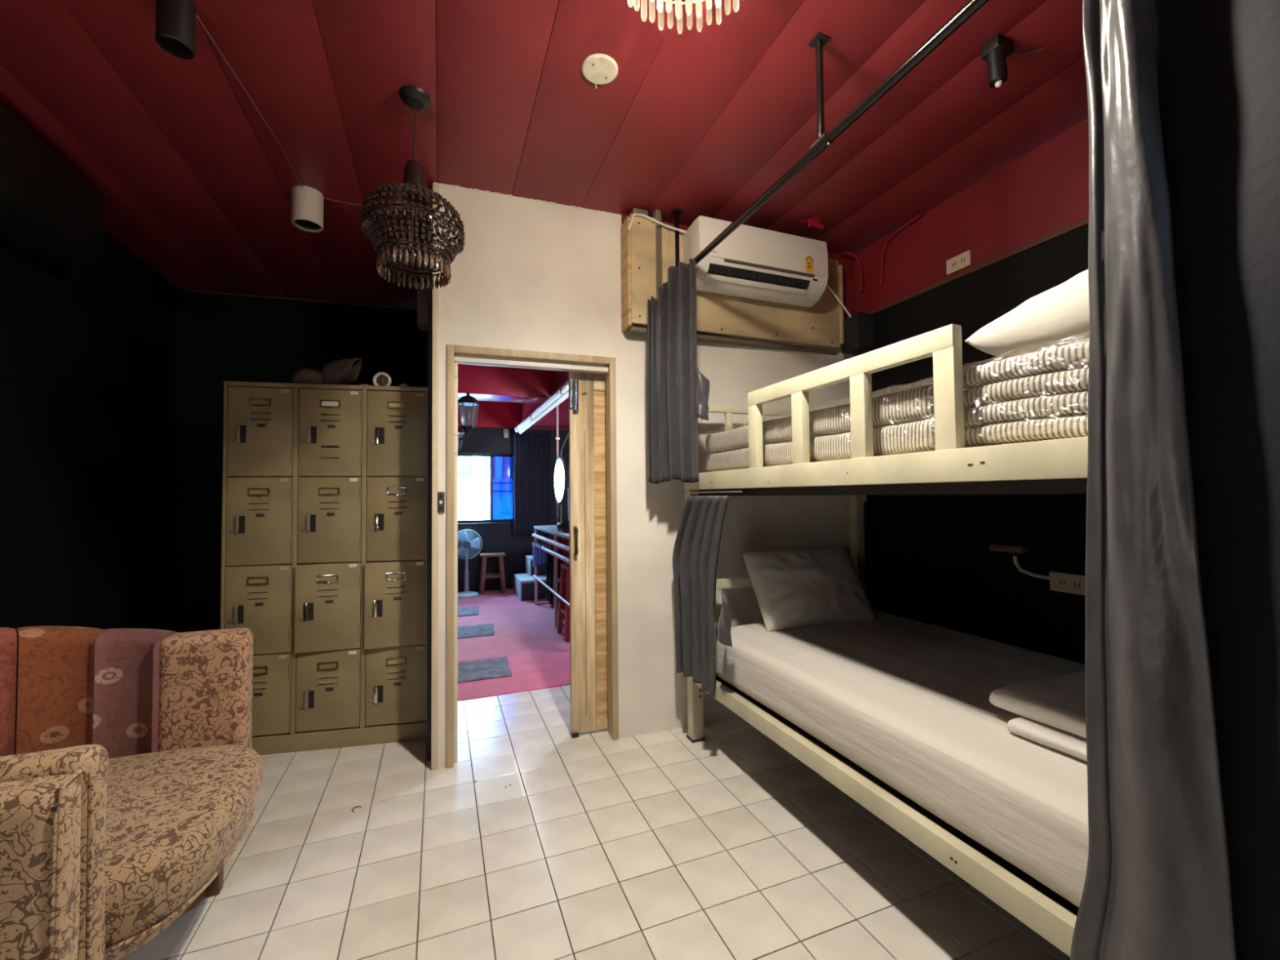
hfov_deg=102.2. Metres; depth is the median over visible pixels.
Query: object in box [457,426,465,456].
wall lantern
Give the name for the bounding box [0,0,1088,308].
ceiling
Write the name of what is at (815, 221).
sprinkler
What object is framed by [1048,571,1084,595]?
wall socket
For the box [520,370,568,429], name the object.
ceiling
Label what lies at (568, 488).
notice board
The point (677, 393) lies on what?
curtain
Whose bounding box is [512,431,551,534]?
window curtain
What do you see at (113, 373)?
wall
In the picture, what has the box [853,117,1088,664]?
wall
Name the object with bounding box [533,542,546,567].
towel
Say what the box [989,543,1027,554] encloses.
reading lamp
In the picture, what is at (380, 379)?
reel
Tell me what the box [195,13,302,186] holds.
wire
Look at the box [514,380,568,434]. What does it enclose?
light fixture
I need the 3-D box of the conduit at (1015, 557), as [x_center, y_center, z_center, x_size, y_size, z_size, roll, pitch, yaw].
[1.698,0.380,2.236,0.016,0.088,0.156,0,-2,-21]
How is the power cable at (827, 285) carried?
attached to the air conditioner
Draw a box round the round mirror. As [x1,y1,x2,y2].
[552,431,568,531]
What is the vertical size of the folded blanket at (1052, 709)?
0.098 m
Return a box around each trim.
[168,281,417,310]
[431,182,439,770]
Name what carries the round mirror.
on the console table
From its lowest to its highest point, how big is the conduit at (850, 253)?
0.249 m
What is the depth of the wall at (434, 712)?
2.40 m
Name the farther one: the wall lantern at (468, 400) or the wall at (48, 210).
the wall lantern at (468, 400)
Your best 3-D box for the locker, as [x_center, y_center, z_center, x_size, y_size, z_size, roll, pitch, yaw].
[-1.609,0.422,2.812,0.954,1.855,0.489,0,-2,-11]
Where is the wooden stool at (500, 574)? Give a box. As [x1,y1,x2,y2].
[478,551,506,595]
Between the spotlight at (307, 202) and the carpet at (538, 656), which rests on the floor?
the carpet at (538, 656)
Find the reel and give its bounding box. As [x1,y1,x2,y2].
[373,372,391,386]
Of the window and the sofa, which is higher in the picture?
the window
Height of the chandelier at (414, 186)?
0.688 m
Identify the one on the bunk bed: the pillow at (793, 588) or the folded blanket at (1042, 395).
the folded blanket at (1042, 395)
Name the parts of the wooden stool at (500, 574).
leg, leg, seat, rail, rail, leg, leg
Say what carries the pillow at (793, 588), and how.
on the mattress
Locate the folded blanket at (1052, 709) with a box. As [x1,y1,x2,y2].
[989,669,1087,761]
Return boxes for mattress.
[715,609,1088,907]
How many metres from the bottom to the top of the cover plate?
0.012 m
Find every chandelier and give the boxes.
[359,84,465,289]
[627,0,738,34]
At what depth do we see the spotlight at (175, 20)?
1.52 m
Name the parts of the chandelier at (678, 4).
crystal rod, crystal rod, crystal rod, crystal rod, crystal rod, crystal rod, crystal rod, crystal rod, crystal rod, crystal rod, frame, crystal rod, crystal rod, crystal rod, crystal rod, crystal rod, crystal rod, crystal rod, crystal rod, crystal rod, crystal rod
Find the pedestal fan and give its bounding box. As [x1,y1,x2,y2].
[457,528,482,598]
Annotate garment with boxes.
[546,547,559,608]
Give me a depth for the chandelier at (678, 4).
1.49 m
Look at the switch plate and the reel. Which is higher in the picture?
the reel
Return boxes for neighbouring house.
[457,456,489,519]
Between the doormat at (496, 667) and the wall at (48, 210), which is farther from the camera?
the doormat at (496, 667)
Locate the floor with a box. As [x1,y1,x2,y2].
[117,684,1070,959]
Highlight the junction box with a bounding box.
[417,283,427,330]
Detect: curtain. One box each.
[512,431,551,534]
[645,257,709,484]
[672,490,742,699]
[1070,0,1235,959]
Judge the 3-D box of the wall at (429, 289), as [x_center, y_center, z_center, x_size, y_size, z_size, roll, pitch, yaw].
[-1.815,0.033,4.655,0.100,2.750,4.610,0,-2,-21]
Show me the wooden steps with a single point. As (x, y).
(523, 584)
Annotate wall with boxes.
[0,103,103,264]
[0,229,427,632]
[426,195,432,760]
[434,182,855,768]
[457,399,568,592]
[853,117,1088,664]
[1154,0,1279,959]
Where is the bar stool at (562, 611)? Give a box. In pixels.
[556,563,569,641]
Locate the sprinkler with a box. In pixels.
[800,215,823,229]
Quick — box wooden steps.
[513,555,546,600]
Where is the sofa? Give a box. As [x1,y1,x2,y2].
[0,626,263,959]
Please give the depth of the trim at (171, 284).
3.85 m
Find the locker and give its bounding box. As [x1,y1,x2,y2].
[220,381,427,755]
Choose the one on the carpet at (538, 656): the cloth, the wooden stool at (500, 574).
the wooden stool at (500, 574)
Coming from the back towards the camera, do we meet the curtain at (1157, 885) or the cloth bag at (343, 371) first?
the cloth bag at (343, 371)
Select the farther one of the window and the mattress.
the window
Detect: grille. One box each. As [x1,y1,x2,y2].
[457,528,482,559]
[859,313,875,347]
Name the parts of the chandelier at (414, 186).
frame, cord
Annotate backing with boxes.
[620,207,844,354]
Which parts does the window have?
sill, pane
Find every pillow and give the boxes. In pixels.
[741,546,875,631]
[964,269,1089,359]
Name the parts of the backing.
metal bracket set, rail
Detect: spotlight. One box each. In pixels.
[155,0,195,59]
[291,185,324,232]
[980,33,1045,88]
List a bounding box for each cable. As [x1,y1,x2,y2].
[627,213,685,232]
[826,283,851,317]
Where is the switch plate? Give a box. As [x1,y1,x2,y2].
[437,492,444,512]
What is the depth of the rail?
1.68 m
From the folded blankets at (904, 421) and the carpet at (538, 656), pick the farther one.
the carpet at (538, 656)
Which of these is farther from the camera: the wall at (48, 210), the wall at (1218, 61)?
the wall at (48, 210)
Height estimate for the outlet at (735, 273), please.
0.049 m
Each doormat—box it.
[457,606,479,617]
[457,622,494,639]
[457,656,511,683]
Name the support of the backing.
attached to the wall at (528, 274)
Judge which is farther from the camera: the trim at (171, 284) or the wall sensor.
the wall sensor
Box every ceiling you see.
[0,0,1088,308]
[457,364,552,404]
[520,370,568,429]
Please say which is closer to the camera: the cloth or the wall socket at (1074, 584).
the wall socket at (1074, 584)
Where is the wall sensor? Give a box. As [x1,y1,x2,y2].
[502,428,508,438]
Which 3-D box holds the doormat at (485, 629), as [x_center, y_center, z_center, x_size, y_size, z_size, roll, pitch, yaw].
[-1.565,1.398,4.776,0.430,0.019,0.425,0,-2,-21]
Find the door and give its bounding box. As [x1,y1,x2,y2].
[446,344,618,768]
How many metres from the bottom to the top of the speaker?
0.215 m
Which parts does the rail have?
hanger rod, hanger rod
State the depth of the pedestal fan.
6.51 m
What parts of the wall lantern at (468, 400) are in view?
bulb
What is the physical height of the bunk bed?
1.730 m
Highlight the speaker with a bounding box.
[841,311,875,355]
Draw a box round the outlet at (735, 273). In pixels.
[706,262,809,289]
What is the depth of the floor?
1.75 m
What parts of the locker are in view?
handle, handle, handle, door, latch plate, door, latch plate, door, latch plate, latch plate, door, handle, handle, handle, handle, rail, door, door, latch plate, door, latch plate, door, latch plate, latch plate, handle, handle, handle, handle, door, door, door, door, latch plate, latch plate, latch plate, small white cap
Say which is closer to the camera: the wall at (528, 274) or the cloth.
the wall at (528, 274)
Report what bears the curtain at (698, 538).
hanging from the bunk bed
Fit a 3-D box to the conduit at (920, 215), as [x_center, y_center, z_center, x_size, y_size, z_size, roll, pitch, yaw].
[1.458,-1.286,2.892,0.019,0.278,0.288,0,-2,-21]
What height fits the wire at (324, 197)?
0.007 m
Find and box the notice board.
[568,488,568,519]
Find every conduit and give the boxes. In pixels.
[840,250,862,291]
[880,213,922,284]
[1013,555,1049,580]
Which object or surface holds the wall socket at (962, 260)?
attached to the wall at (930, 559)
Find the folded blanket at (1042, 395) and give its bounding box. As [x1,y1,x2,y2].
[962,341,1088,447]
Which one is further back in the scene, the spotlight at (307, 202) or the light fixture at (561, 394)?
the light fixture at (561, 394)
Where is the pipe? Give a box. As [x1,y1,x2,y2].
[555,404,559,524]
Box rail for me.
[671,0,989,267]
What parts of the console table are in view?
leg, foot rail, rail, rail, rail, leg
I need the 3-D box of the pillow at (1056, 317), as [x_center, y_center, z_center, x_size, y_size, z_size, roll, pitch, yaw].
[1.212,-0.391,1.189,0.462,0.240,0.639,0,-2,-21]
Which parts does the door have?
casing, casing, pull handle, panel, casing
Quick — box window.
[457,453,512,524]
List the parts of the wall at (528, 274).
red corner panel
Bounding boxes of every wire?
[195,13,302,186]
[324,197,382,206]
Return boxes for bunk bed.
[684,324,1088,956]
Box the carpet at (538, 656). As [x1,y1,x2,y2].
[457,588,569,701]
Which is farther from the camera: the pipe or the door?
the pipe
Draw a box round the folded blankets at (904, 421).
[705,384,969,471]
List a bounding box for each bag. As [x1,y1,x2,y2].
[292,357,362,384]
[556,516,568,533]
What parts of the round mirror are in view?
glass, frame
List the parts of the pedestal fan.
blade, blade, blade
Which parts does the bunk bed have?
post, headboard rail, headboard rail, guard rail, post, corner plate, rail, rail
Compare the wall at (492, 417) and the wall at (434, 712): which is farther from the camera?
the wall at (492, 417)
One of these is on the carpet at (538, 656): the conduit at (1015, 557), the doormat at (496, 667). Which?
the doormat at (496, 667)
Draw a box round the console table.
[531,524,569,626]
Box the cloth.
[549,533,569,618]
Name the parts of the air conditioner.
panel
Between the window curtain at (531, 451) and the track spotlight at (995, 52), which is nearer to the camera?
the track spotlight at (995, 52)
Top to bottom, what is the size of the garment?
0.550 m
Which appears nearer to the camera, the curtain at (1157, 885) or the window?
the curtain at (1157, 885)
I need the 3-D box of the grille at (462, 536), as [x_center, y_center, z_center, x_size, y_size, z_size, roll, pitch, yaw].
[-2.177,0.811,6.489,0.378,0.378,0.050,0,-2,-21]
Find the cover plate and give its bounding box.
[581,53,617,88]
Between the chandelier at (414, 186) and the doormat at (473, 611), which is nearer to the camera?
the chandelier at (414, 186)
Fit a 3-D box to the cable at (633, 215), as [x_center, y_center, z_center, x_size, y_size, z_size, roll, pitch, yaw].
[0.112,-1.320,2.687,0.368,0.103,0.020,0,-2,-17]
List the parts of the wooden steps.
panel, panel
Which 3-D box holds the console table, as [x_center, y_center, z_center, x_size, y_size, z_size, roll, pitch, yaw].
[-0.678,0.952,5.105,0.452,0.905,2.060,0,-2,-21]
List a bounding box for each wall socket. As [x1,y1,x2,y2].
[946,249,971,275]
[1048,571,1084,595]
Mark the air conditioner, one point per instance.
(754, 263)
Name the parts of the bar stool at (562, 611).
leg, seat, leg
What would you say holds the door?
in the wall at (528, 274)
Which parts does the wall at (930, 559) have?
red panel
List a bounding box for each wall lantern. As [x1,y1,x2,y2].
[457,392,479,439]
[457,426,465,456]
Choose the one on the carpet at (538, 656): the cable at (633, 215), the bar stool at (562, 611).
the bar stool at (562, 611)
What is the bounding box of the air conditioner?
[682,215,828,306]

